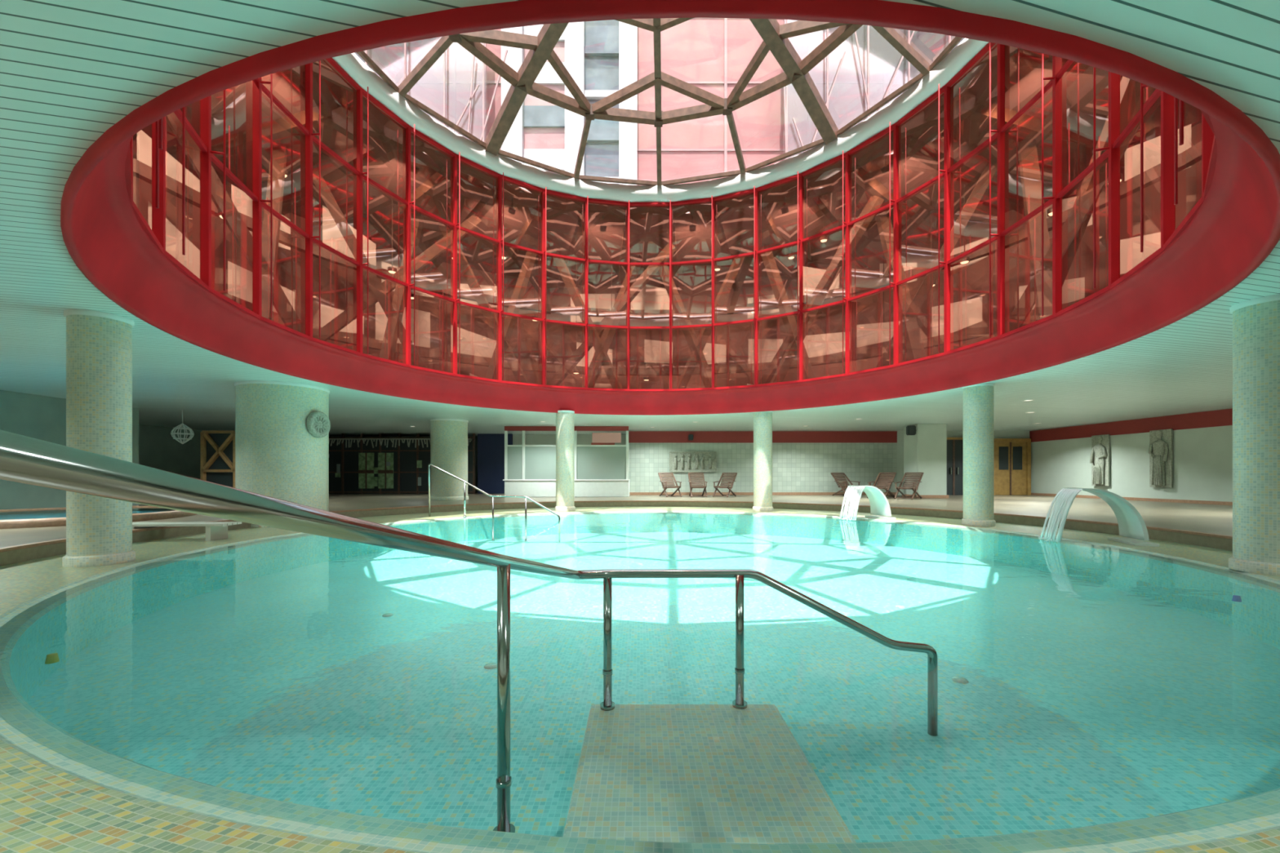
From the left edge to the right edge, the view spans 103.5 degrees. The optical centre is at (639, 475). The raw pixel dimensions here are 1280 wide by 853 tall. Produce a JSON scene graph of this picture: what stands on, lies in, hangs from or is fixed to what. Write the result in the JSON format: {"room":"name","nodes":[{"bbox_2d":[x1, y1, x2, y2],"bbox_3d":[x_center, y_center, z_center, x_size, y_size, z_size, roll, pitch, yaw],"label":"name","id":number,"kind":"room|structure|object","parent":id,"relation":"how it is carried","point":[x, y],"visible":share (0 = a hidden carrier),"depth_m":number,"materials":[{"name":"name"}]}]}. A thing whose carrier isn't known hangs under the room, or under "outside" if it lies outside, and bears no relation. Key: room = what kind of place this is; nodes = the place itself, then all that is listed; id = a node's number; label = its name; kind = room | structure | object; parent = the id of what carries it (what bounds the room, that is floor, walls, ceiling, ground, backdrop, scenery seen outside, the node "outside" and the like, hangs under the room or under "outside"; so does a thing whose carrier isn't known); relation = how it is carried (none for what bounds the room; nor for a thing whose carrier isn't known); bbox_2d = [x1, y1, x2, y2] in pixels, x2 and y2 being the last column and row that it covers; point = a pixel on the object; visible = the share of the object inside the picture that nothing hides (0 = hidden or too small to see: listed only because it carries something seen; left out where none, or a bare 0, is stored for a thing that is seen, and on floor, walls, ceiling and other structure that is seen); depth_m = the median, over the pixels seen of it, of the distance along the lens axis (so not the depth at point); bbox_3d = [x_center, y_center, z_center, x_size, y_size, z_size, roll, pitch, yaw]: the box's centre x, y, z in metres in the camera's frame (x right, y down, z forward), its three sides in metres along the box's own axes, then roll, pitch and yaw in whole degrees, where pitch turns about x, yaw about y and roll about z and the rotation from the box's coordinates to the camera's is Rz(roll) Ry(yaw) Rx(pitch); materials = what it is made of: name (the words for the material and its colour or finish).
{"room":"spa","nodes":[
{"label":"spa","id":0,"kind":"room"},
{"bbox_2d":[0,390,138,509],"bbox_3d":[-14.600,-0.440,5.800,0.200,3.020,17.600,0,0,0],"label":"wall","id":1,"kind":"structure","parent":0,"point":[40,417],"depth_m":12.08,"materials":[{"name":"green paint"}]},
{"bbox_2d":[138,424,201,479],"bbox_3d":[-19.100,-0.440,19.800,0.200,3.020,10.800,0,0,0],"label":"wall","id":2,"kind":"structure","parent":0,"point":[157,449],"depth_m":20.37,"materials":[{"name":"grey paint"}]},
{"bbox_2d":[328,435,477,493],"bbox_3d":[-12.600,-0.440,25.100,12.800,3.020,0.200,0,0,0],"label":"wall","id":3,"kind":"structure","parent":0,"point":[476,437],"depth_m":25.00,"materials":[{"name":"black paint"}]},
{"bbox_2d":[477,433,512,493],"bbox_3d":[-6.800,-0.530,23.700,1.600,2.800,0.200,0,0,0],"label":"wall","id":4,"kind":"structure","parent":0,"point":[491,446],"depth_m":23.60,"materials":[{"name":"blue paint"}]},
{"bbox_2d":[512,434,626,444],"bbox_3d":[-3.350,-0.440,24.100,5.700,3.020,0.200,0,0,0],"label":"wall","id":5,"kind":"structure","parent":0,"point":[531,439],"depth_m":24.00,"materials":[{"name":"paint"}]},
{"bbox_2d":[0,493,1232,547],"bbox_3d":[0.250,0.870,8.850,60.000,0.001,60.000,0,0,0],"label":"floor","id":6,"kind":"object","parent":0,"point":[1200,517],"visible":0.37,"depth_m":13.97,"materials":[{"name":"tile"}]},
{"bbox_2d":[0,506,195,528],"bbox_3d":[-11.600,0.800,9.900,4.400,0.140,4.400,0,0,0],"label":"hot tub","id":7,"kind":"object","parent":6,"relation":"on","point":[42,517],"visible":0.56,"depth_m":9.67,"materials":[{"name":"silver metal"}]},
{"bbox_2d":[200,430,235,488],"bbox_3d":[-13.000,-0.252,15.610,1.080,2.240,0.140,0,0,0],"label":"screen","id":8,"kind":"object","parent":6,"relation":"on","point":[217,446],"visible":0.54,"depth_m":15.65,"materials":[{"name":"brown wood"}]},
{"bbox_2d":[328,433,475,493],"bbox_3d":[-11.600,-0.530,23.400,7.880,2.796,0.120,0,0,0],"label":"frames","id":9,"kind":"object","parent":6,"relation":"on","point":[342,450],"visible":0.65,"depth_m":23.36,"materials":[{"name":"brown wood"}]},
{"bbox_2d":[335,472,340,477],"bbox_3d":[-13.966,0.002,23.315,0.232,0.199,0.030,0,0,0],"label":"notice","id":10,"kind":"object","parent":9,"relation":"attached to","point":[337,475],"visible":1,"depth_m":23.30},
{"bbox_2d":[336,463,340,473],"bbox_3d":[-13.937,-0.301,23.315,0.149,0.422,0.030,0,0,0],"label":"notice","id":11,"kind":"object","parent":9,"relation":"attached to","point":[338,465],"visible":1,"depth_m":23.30,"materials":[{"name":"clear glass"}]},
{"bbox_2d":[358,453,393,488],"bbox_3d":[-12.200,-0.205,23.325,1.600,1.650,0.030,0,0,0],"label":"window","id":12,"kind":"structure","parent":9,"relation":"attached to","point":[362,456],"depth_m":23.31,"materials":[{"name":"green glass"}]},
{"bbox_2d":[358,470,373,473],"bbox_3d":[-12.650,-0.155,23.300,0.700,0.150,0.020,0,0,0],"label":"bar","id":13,"kind":"object","parent":12,"relation":"attached to","point":[359,471],"visible":1,"depth_m":23.29,"materials":[{"name":"brown wood"}]},
{"bbox_2d":[365,453,366,488],"bbox_3d":[-12.650,-0.205,23.300,0.060,1.650,0.020,0,0,0],"label":"bar","id":14,"kind":"object","parent":12,"relation":"attached to","point":[366,453],"visible":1,"depth_m":23.29,"materials":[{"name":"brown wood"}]},
{"bbox_2d":[372,476,377,486],"bbox_3d":[-12.259,0.304,23.315,0.251,0.440,0.030,0,0,0],"label":"notice","id":15,"kind":"object","parent":12,"relation":"attached to","point":[375,479],"visible":1,"depth_m":23.30,"materials":[{"name":"white paper"}]},
{"bbox_2d":[373,467,379,473],"bbox_3d":[-12.163,-0.205,23.315,0.227,0.293,0.030,0,0,0],"label":"notice","id":16,"kind":"object","parent":12,"relation":"attached to","point":[375,469],"visible":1,"depth_m":23.30,"materials":[{"name":"white paper"}]},
{"bbox_2d":[384,453,386,488],"bbox_3d":[-11.750,-0.205,23.300,0.060,1.650,0.020,0,0,0],"label":"bar","id":17,"kind":"object","parent":12,"relation":"attached to","point":[384,453],"visible":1,"depth_m":23.29,"materials":[{"name":"brown wood"}]},
{"bbox_2d":[377,470,393,473],"bbox_3d":[-11.750,-0.155,23.300,0.700,0.150,0.020,0,0,0],"label":"bar","id":18,"kind":"object","parent":12,"relation":"attached to","point":[379,471],"visible":1,"depth_m":23.29,"materials":[{"name":"brown wood"}]},
{"bbox_2d":[328,438,471,448],"bbox_3d":[-11.563,-1.467,23.200,7.674,0.445,0.040,0,0,0],"label":"garland","id":19,"kind":"object","parent":9,"relation":"attached to","point":[331,439],"visible":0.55,"depth_m":23.19},
{"bbox_2d":[328,439,472,493],"bbox_3d":[-11.600,-0.406,23.420,7.800,2.548,0.040,0,0,0],"label":"glazing","id":20,"kind":"object","parent":9,"relation":"attached to","point":[407,459],"visible":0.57,"depth_m":23.40,"materials":[{"name":"grey"}]},
{"bbox_2d":[417,460,422,467],"bbox_3d":[-10.194,-0.506,23.315,0.220,0.348,0.030,0,0,0],"label":"notice","id":21,"kind":"object","parent":9,"relation":"attached to","point":[419,462],"visible":1,"depth_m":23.30,"materials":[{"name":"white paper"}]},
{"bbox_2d":[417,477,421,485],"bbox_3d":[-10.186,0.296,23.315,0.151,0.395,0.030,0,0,0],"label":"notice","id":22,"kind":"object","parent":9,"relation":"attached to","point":[419,478],"visible":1,"depth_m":23.30,"materials":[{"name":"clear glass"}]},
{"bbox_2d":[430,420,467,497],"bbox_3d":[-6.750,-0.530,17.870,1.240,2.798,1.240,0,0,0],"label":"column","id":23,"kind":"structure","parent":6,"relation":"on","point":[448,438],"depth_m":17.35,"materials":[{"name":"tile"}]},
{"bbox_2d":[430,418,468,422],"bbox_3d":[-6.750,-1.899,17.870,1.280,0.058,1.280,0,0,0],"label":"ring","id":24,"kind":"object","parent":23,"relation":"attached to","point":[432,420],"visible":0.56,"depth_m":17.34,"materials":[{"name":"white paint"}]},
{"bbox_2d":[430,496,468,500],"bbox_3d":[-6.750,0.807,17.870,1.300,0.124,1.300,0,0,0],"label":"ring","id":25,"kind":"object","parent":6,"relation":"on","point":[432,498],"visible":0.62,"depth_m":17.32,"materials":[{"name":"tile"}]},
{"bbox_2d":[502,426,630,497],"bbox_3d":[-2.900,-0.529,21.900,5.000,2.798,4.100,0,0,0],"label":"booth","id":26,"kind":"object","parent":6,"relation":"on","point":[602,466],"visible":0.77,"depth_m":19.96,"materials":[{"name":"white paint"}]},
{"bbox_2d":[591,432,621,443],"bbox_3d":[-1.325,-1.480,20.030,1.150,0.400,0.020,0,0,0],"label":"poster","id":27,"kind":"object","parent":26,"relation":"attached to","point":[597,437],"depth_m":20.02,"materials":[{"name":"beige paper"}]},
{"bbox_2d":[657,472,681,497],"bbox_3d":[1.191,0.383,20.236,0.686,0.964,1.196,0,0,-14],"label":"deck chair","id":28,"kind":"object","parent":6,"relation":"on","point":[666,478],"visible":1,"depth_m":20.46,"materials":[{"name":"brown wood"}]},
{"bbox_2d":[688,472,706,497],"bbox_3d":[2.300,0.383,20.237,0.686,0.964,1.196,0,0,0],"label":"deck chair","id":29,"kind":"object","parent":6,"relation":"on","point":[695,479],"visible":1,"depth_m":20.49,"materials":[{"name":"brown wood"}]},
{"bbox_2d":[712,472,737,497],"bbox_3d":[3.418,0.383,20.233,0.686,0.964,1.196,0,0,29],"label":"deck chair","id":30,"kind":"object","parent":6,"relation":"on","point":[727,481],"visible":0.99,"depth_m":20.43,"materials":[{"name":"brown wood"}]},
{"bbox_2d":[831,472,860,495],"bbox_3d":[8.493,0.383,20.837,0.686,0.964,1.196,0,0,-11],"label":"deck chair","id":31,"kind":"object","parent":6,"relation":"on","point":[840,479],"visible":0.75,"depth_m":21.11,"materials":[{"name":"brown wood"}]},
{"bbox_2d":[866,472,896,497],"bbox_3d":[9.127,0.383,19.026,1.196,0.964,0.686,0,0,-44],"label":"deck chair","id":32,"kind":"object","parent":6,"relation":"on","point":[886,486],"visible":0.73,"depth_m":19.21,"materials":[{"name":"brown wood"}]},
{"bbox_2d":[868,479,894,496],"bbox_3d":[9.627,0.383,20.026,1.196,0.964,0.686,0,0,-44],"label":"deck chair","id":33,"kind":"object","parent":6,"relation":"on","point":[877,479],"visible":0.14,"depth_m":20.20,"materials":[{"name":"brown wood"}]},
{"bbox_2d":[893,472,924,499],"bbox_3d":[9.827,0.383,18.426,1.196,0.964,0.686,0,0,-44],"label":"deck chair","id":34,"kind":"object","parent":6,"relation":"on","point":[907,475],"visible":1,"depth_m":18.57,"materials":[{"name":"brown wood"}]},
{"bbox_2d":[903,423,946,495],"bbox_3d":[10.950,-0.530,19.400,1.100,2.800,1.000,0,0,0],"label":"column","id":35,"kind":"structure","parent":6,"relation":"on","point":[925,451],"depth_m":18.90,"materials":[{"name":"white paint"}]},
{"bbox_2d":[906,425,916,435],"bbox_3d":[10.250,-1.680,18.990,0.380,0.360,0.220,0,0,0],"label":"wall speaker","id":36,"kind":"object","parent":35,"relation":"attached to","point":[910,429],"visible":1,"depth_m":18.88,"materials":[{"name":"grey plastic"}]},
{"bbox_2d":[902,493,948,498],"bbox_3d":[10.950,0.810,19.400,1.200,0.120,1.100,0,0,0],"label":"plinth","id":37,"kind":"object","parent":6,"relation":"on","point":[946,496],"visible":0.79,"depth_m":18.85,"materials":[{"name":"stone"}]},
{"bbox_2d":[952,440,955,495],"bbox_3d":[13.580,-0.330,21.830,0.080,2.400,0.020,0,0,0],"label":"stile","id":38,"kind":"object","parent":6,"relation":"on","point":[953,441],"visible":1,"depth_m":21.82,"materials":[{"name":"brown wood"}]},
{"bbox_2d":[993,441,995,495],"bbox_3d":[15.275,-0.280,21.890,0.150,2.300,0.180,0,0,0],"label":"frame","id":39,"kind":"object","parent":6,"relation":"on","point":[993,442],"visible":0.29,"depth_m":21.80,"materials":[{"name":"brown wood"}]},
{"bbox_2d":[995,442,1026,495],"bbox_3d":[16.050,-0.280,21.905,1.400,2.300,0.090,0,0,0],"label":"leaf","id":40,"kind":"object","parent":39,"relation":"attached to","point":[1002,476],"visible":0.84,"depth_m":21.86,"materials":[{"name":"brown wood"}]},
{"bbox_2d":[999,446,1008,469],"bbox_3d":[15.750,-0.730,21.850,0.400,1.000,0.020,0,0,0],"label":"glass pane","id":41,"kind":"object","parent":40,"relation":"attached to","point":[1003,451],"visible":1,"depth_m":21.84,"materials":[{"name":"grey"}]},
{"bbox_2d":[1013,446,1022,469],"bbox_3d":[16.350,-0.730,21.850,0.400,1.000,0.020,0,0,0],"label":"glass pane","id":42,"kind":"object","parent":40,"relation":"attached to","point":[1017,451],"visible":1,"depth_m":21.84,"materials":[{"name":"grey"}]},
{"bbox_2d":[1009,442,1011,495],"bbox_3d":[16.050,-0.280,21.845,0.060,2.300,0.030,0,0,0],"label":"mullion","id":43,"kind":"object","parent":6,"relation":"on","point":[1010,442],"visible":1,"depth_m":21.83,"materials":[{"name":"brown wood"}]},
{"bbox_2d":[1026,441,1031,495],"bbox_3d":[16.825,-0.280,21.890,0.150,2.300,0.180,0,0,0],"label":"frame","id":44,"kind":"object","parent":6,"relation":"on","point":[1028,443],"visible":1,"depth_m":21.80,"materials":[{"name":"brown wood"}]},
{"bbox_3d":[14.950,-0.380,21.870,0.100,2.500,0.140,0,0,0],"label":"frame","id":45,"kind":"object","parent":6,"relation":"on","visible":0},
{"bbox_2d":[946,440,963,495],"bbox_3d":[13.600,-0.330,21.880,2.600,2.400,0.080,0,0,0],"label":"leaf","id":46,"kind":"object","parent":45,"relation":"attached to","point":[958,443],"visible":0.29,"depth_m":21.84,"materials":[{"name":"grey"}]},
{"bbox_2d":[946,437,963,439],"bbox_3d":[13.600,-1.580,21.870,2.600,0.100,0.140,0,0,0],"label":"frame","id":47,"kind":"object","parent":45,"relation":"attached to","point":[948,438],"visible":0.29,"depth_m":21.80,"materials":[{"name":"brown wood"}]},
{"bbox_2d":[0,511,1279,852],"bbox_3d":[0.400,1.370,8.170,13.640,0.600,13.640,0,0,0],"label":"swimming pool","id":48,"kind":"object","parent":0,"point":[1093,697],"visible":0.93,"depth_m":3.96,"materials":[{"name":"liquid"}]},
{"bbox_2d":[0,430,937,832],"bbox_3d":[-0.180,0.632,1.826,1.690,1.815,4.244,0,0,37],"label":"pool handrail","id":49,"kind":"object","parent":48,"relation":"on","point":[25,460],"visible":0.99,"depth_m":1.15,"materials":[{"name":"silver metal"}]},
{"bbox_2d":[427,463,559,542],"bbox_3d":[-3.695,0.682,12.732,3.536,1.936,0.158,0,0,9],"label":"pool handrail","id":50,"kind":"object","parent":48,"relation":"on","point":[429,464],"visible":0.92,"depth_m":12.72,"materials":[{"name":"silver metal"}]},
{"bbox_2d":[0,0,1279,435],"bbox_3d":[0.250,-1.930,8.850,60.000,0.001,60.000,0,0,0],"label":"ceiling","id":51,"kind":"structure","parent":0,"point":[71,70],"depth_m":3.47,"materials":[{"name":"white paint"}]},
{"bbox_2d":[170,409,194,444],"bbox_3d":[-13.600,-1.426,15.000,0.524,1.008,0.524,0,0,0],"label":"wicker lantern","id":52,"kind":"object","parent":51,"relation":"hanging from","point":[184,428],"visible":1,"depth_m":14.99,"materials":[{"name":"white wicker"}]},
{"bbox_2d":[133,44,1201,389],"bbox_3d":[0.250,-5.200,8.850,26.400,6.460,26.400,0,0,0],"label":"window glass","id":53,"kind":"object","parent":51,"relation":"on","point":[918,136],"visible":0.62,"depth_m":14.88,"materials":[{"name":"brown glass"}]},
{"bbox_2d":[60,0,1279,415],"bbox_3d":[0.250,-5.310,8.850,13.680,6.900,13.680,0,0,0],"label":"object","id":54,"kind":"structure","parent":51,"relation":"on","point":[1233,227],"depth_m":7.52,"materials":[{"name":"red paint"}]},
{"bbox_2d":[356,17,962,185],"bbox_3d":[0.250,-9.632,8.850,12.895,1.941,12.895,0,0,0],"label":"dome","id":55,"kind":"object","parent":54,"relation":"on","point":[775,36],"visible":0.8,"depth_m":12.27,"materials":[{"name":"brown metal"}]},
{"bbox_2d":[354,36,507,142],"bbox_3d":[-13.781,-13.431,25.900,14.030,22.998,0.280,0,0,0],"label":"glazing","id":56,"kind":"object","parent":55,"relation":"attached to","point":[388,58],"visible":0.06,"depth_m":26.04,"materials":[{"name":"clear glass"}]},
{"bbox_2d":[782,19,964,159],"bbox_3d":[13.696,-13.431,25.900,12.808,22.998,0.280,0,0,0],"label":"glazing","id":57,"kind":"object","parent":55,"relation":"attached to","point":[866,42],"visible":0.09,"depth_m":26.04,"materials":[{"name":"clear glass"}]},
{"bbox_2d":[0,506,1279,852],"bbox_3d":[0.250,1.070,8.850,16.600,0.001,16.600,0,0,0],"label":"deck","id":58,"kind":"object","parent":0,"point":[44,808],"visible":0.77,"depth_m":1.66,"materials":[{"name":"tile"}]},
{"bbox_2d":[62,550,135,567],"bbox_3d":[-6.580,1.007,6.150,0.610,0.124,0.610,0,0,0],"label":"ring","id":59,"kind":"object","parent":58,"relation":"on","point":[126,557],"visible":0.73,"depth_m":5.93,"materials":[{"name":"tile"}]},
{"bbox_2d":[66,314,132,555],"bbox_3d":[-6.580,-0.430,6.150,0.550,2.998,0.550,0,0,0],"label":"column","id":60,"kind":"structure","parent":58,"relation":"on","point":[99,349],"depth_m":5.95,"materials":[{"name":"tile"}]},
{"bbox_2d":[63,308,134,327],"bbox_3d":[-6.580,-1.899,6.150,0.590,0.058,0.590,0,0,0],"label":"ring","id":61,"kind":"object","parent":60,"relation":"attached to","point":[67,312],"visible":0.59,"depth_m":5.94,"materials":[{"name":"white paint"}]},
{"bbox_2d":[132,521,241,541],"bbox_3d":[-7.620,0.932,8.352,1.700,0.275,0.405,0,0,-2],"label":"bench","id":62,"kind":"object","parent":58,"relation":"on","point":[215,531],"visible":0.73,"depth_m":8.26,"materials":[{"name":"grey stone"}]},
{"bbox_2d":[250,523,270,527],"bbox_3d":[-7.860,1.007,11.140,1.740,0.124,1.740,0,0,0],"label":"ring","id":63,"kind":"object","parent":58,"relation":"on","point":[251,525],"visible":0.02,"depth_m":10.27,"materials":[{"name":"tile"}]},
{"bbox_2d":[235,383,328,511],"bbox_3d":[-7.860,-0.430,11.140,1.680,2.998,1.680,0,0,0],"label":"column","id":64,"kind":"structure","parent":58,"relation":"on","point":[277,455],"depth_m":10.46,"materials":[{"name":"tile"}]},
{"bbox_2d":[234,380,329,394],"bbox_3d":[-7.860,-1.899,11.140,1.720,0.058,1.720,0,0,0],"label":"ring","id":65,"kind":"object","parent":64,"relation":"attached to","point":[244,381],"visible":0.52,"depth_m":10.44,"materials":[{"name":"white paint"}]},
{"bbox_2d":[306,411,330,437],"bbox_3d":[-6.983,-1.100,10.989,0.090,0.580,0.580,0,0,10],"label":"round medallion","id":66,"kind":"object","parent":64,"relation":"attached to","point":[318,425],"visible":1,"depth_m":10.93,"materials":[{"name":"stone"}]},
{"bbox_2d":[555,412,574,506],"bbox_3d":[-2.270,-0.430,15.300,0.550,2.998,0.550,0,0,0],"label":"column","id":67,"kind":"structure","parent":58,"relation":"on","point":[565,421],"depth_m":15.06,"materials":[{"name":"tile"}]},
{"bbox_2d":[557,410,574,413],"bbox_3d":[-2.270,-1.899,15.300,0.590,0.058,0.590,0,0,0],"label":"ring","id":68,"kind":"object","parent":67,"relation":"attached to","point":[571,411],"visible":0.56,"depth_m":15.04,"materials":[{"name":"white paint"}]},
{"bbox_2d":[555,506,575,511],"bbox_3d":[-2.270,1.007,15.300,0.610,0.124,0.610,0,0,0],"label":"ring","id":69,"kind":"object","parent":58,"relation":"on","point":[573,508],"visible":0.75,"depth_m":15.04,"materials":[{"name":"tile"}]},
{"bbox_2d":[0,502,1232,566],"bbox_3d":[0.250,0.990,8.850,16.600,0.160,16.600,0,0,0],"label":"riser","id":70,"kind":"object","parent":58,"relation":"on","point":[16,556],"visible":0.72,"depth_m":10.82,"materials":[{"name":"tile"}]},
{"bbox_2d":[0,500,1232,552],"bbox_3d":[0.250,0.889,8.850,16.760,0.041,16.760,0,0,0],"label":"nosing","id":71,"kind":"object","parent":70,"relation":"on","point":[1224,536],"visible":0.7,"depth_m":11.00,"materials":[{"name":"tile"}]},
{"bbox_2d":[753,411,772,506],"bbox_3d":[3.690,-0.430,15.150,0.550,2.998,0.550,0,0,0],"label":"column","id":72,"kind":"structure","parent":58,"relation":"on","point":[762,420],"depth_m":14.91,"materials":[{"name":"tile"}]},
{"bbox_2d":[752,506,773,511],"bbox_3d":[3.690,1.007,15.150,0.610,0.124,0.610,0,0,0],"label":"ring","id":73,"kind":"object","parent":58,"relation":"on","point":[754,508],"visible":0.68,"depth_m":14.89,"materials":[{"name":"tile"}]},
{"bbox_2d":[839,484,896,520],"bbox_3d":[5.475,0.674,12.327,1.291,0.842,0.700,0,0,-20],"label":"spout","id":74,"kind":"object","parent":58,"relation":"on","point":[879,504],"visible":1,"depth_m":12.29,"materials":[{"name":"liquid"}]},
{"bbox_2d":[963,385,993,519],"bbox_3d":[7.240,-0.430,10.800,0.550,2.998,0.550,0,0,0],"label":"column","id":75,"kind":"structure","parent":58,"relation":"on","point":[978,401],"depth_m":10.58,"materials":[{"name":"tile"}]},
{"bbox_2d":[961,382,995,389],"bbox_3d":[7.240,-1.899,10.800,0.590,0.058,0.590,0,0,0],"label":"ring","id":76,"kind":"object","parent":75,"relation":"attached to","point":[981,384],"visible":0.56,"depth_m":10.55,"materials":[{"name":"white paint"}]},
{"bbox_2d":[961,518,995,526],"bbox_3d":[7.240,1.007,10.800,0.610,0.124,0.610,0,0,0],"label":"ring","id":77,"kind":"object","parent":58,"relation":"on","point":[964,522],"visible":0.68,"depth_m":10.55,"materials":[{"name":"tile"}]},
{"bbox_2d":[1038,487,1159,546],"bbox_3d":[7.250,0.652,8.132,1.345,0.885,0.800,0,0,20],"label":"spout","id":78,"kind":"object","parent":58,"relation":"on","point":[1131,522],"visible":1,"depth_m":8.06,"materials":[{"name":"plastic"}]},
{"bbox_2d":[1228,556,1279,575],"bbox_3d":[7.000,1.007,5.600,0.610,0.124,0.610,0,0,0],"label":"ring","id":79,"kind":"object","parent":58,"relation":"on","point":[1267,568],"visible":0.73,"depth_m":5.51,"materials":[{"name":"tile"}]},
{"bbox_2d":[1232,299,1279,563],"bbox_3d":[7.000,-0.430,5.600,0.550,2.998,0.550,0,0,0],"label":"column","id":80,"kind":"structure","parent":58,"relation":"on","point":[1255,327],"depth_m":5.51,"materials":[{"name":"tile"}]},
{"bbox_2d":[1229,293,1279,313],"bbox_3d":[7.000,-1.899,5.600,0.590,0.058,0.590,0,0,0],"label":"ring","id":81,"kind":"object","parent":80,"relation":"attached to","point":[1274,297],"visible":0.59,"depth_m":5.52,"materials":[{"name":"white paint"}]},
{"bbox_2d":[628,431,1029,494],"bbox_3d":[8.250,-0.440,22.100,17.500,3.020,0.200,0,0,0],"label":"wall","id":82,"kind":"structure","parent":0,"point":[797,467],"depth_m":22.00,"materials":[{"name":"tile"}]},
{"bbox_2d":[688,434,693,439],"bbox_3d":[2.200,-1.630,21.875,0.200,0.240,0.250,0,0,0],"label":"wall speaker","id":83,"kind":"object","parent":82,"relation":"attached to","point":[690,436],"visible":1,"depth_m":21.75,"materials":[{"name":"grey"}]},
{"bbox_2d":[669,451,716,471],"bbox_3d":[2.300,-0.580,21.922,2.060,0.900,0.153,0,0,0],"label":"relief","id":84,"kind":"object","parent":82,"relation":"attached to","point":[679,461],"visible":1,"depth_m":21.95,"materials":[{"name":"beige stone"}]},
{"bbox_2d":[628,431,897,442],"bbox_3d":[5.350,-1.660,21.990,11.700,0.500,0.020,0,0,0],"label":"trim","id":85,"kind":"structure","parent":82,"relation":"attached to","point":[633,436],"depth_m":21.98,"materials":[{"name":"red paint"}]},
{"bbox_2d":[629,492,896,494],"bbox_3d":[5.350,0.810,21.985,11.700,0.120,0.030,0,0,0],"label":"baseboard","id":86,"kind":"structure","parent":82,"relation":"attached to","point":[630,493],"depth_m":21.97,"materials":[{"name":"wood"}]},
{"bbox_2d":[993,438,1031,442],"bbox_3d":[16.050,-1.505,21.890,1.700,0.150,0.180,0,0,0],"label":"lintel","id":87,"kind":"object","parent":82,"relation":"in","point":[996,440],"depth_m":21.80,"materials":[{"name":"brown wood"}]},
{"bbox_2d":[1022,399,1034,401],"bbox_3d":[10.000,-1.922,13.000,0.260,0.014,0.260,0,0,0],"label":"recessed light","id":88,"kind":"object","parent":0,"point":[1028,400],"depth_m":13.01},
{"bbox_2d":[1031,408,1232,502],"bbox_3d":[17.100,-0.440,9.600,0.200,3.020,25.200,0,0,0],"label":"wall","id":89,"kind":"structure","parent":0,"point":[1202,457],"depth_m":17.07,"materials":[{"name":"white paint"}]},
{"bbox_2d":[1089,434,1110,486],"bbox_3d":[16.857,-0.535,18.550,0.235,1.870,0.680,0,0,0],"label":"figure relief","id":90,"kind":"object","parent":89,"relation":"attached to","point":[1100,458],"visible":1,"depth_m":18.41,"materials":[{"name":"stone"}]},
{"bbox_2d":[1029,408,1232,442],"bbox_3d":[16.990,-1.670,9.490,0.020,0.480,24.980,0,0,0],"label":"trim","id":91,"kind":"structure","parent":89,"relation":"attached to","point":[1219,417],"depth_m":17.10,"materials":[{"name":"red paint"}]},
{"bbox_2d":[1031,493,1232,505],"bbox_3d":[16.985,0.820,9.480,0.030,0.100,24.960,0,0,0],"label":"baseboard","id":92,"kind":"structure","parent":89,"relation":"attached to","point":[1206,502],"depth_m":16.43,"materials":[{"name":"wood"}]},
{"bbox_2d":[1147,428,1173,487],"bbox_3d":[16.857,-0.535,16.400,0.235,1.870,0.680,0,0,0],"label":"figure relief","id":93,"kind":"object","parent":89,"relation":"attached to","point":[1161,442],"visible":1,"depth_m":16.29,"materials":[{"name":"stone"}]},
{"label":"outside","id":94,"kind":"structure","parent":0,"visible":0},
{"bbox_2d":[386,17,906,185],"bbox_3d":[0.000,-18.831,27.250,80.000,33.799,1.500,0,0,0],"label":"facade","id":95,"kind":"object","parent":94,"point":[602,58],"visible":0.17,"depth_m":27.00,"materials":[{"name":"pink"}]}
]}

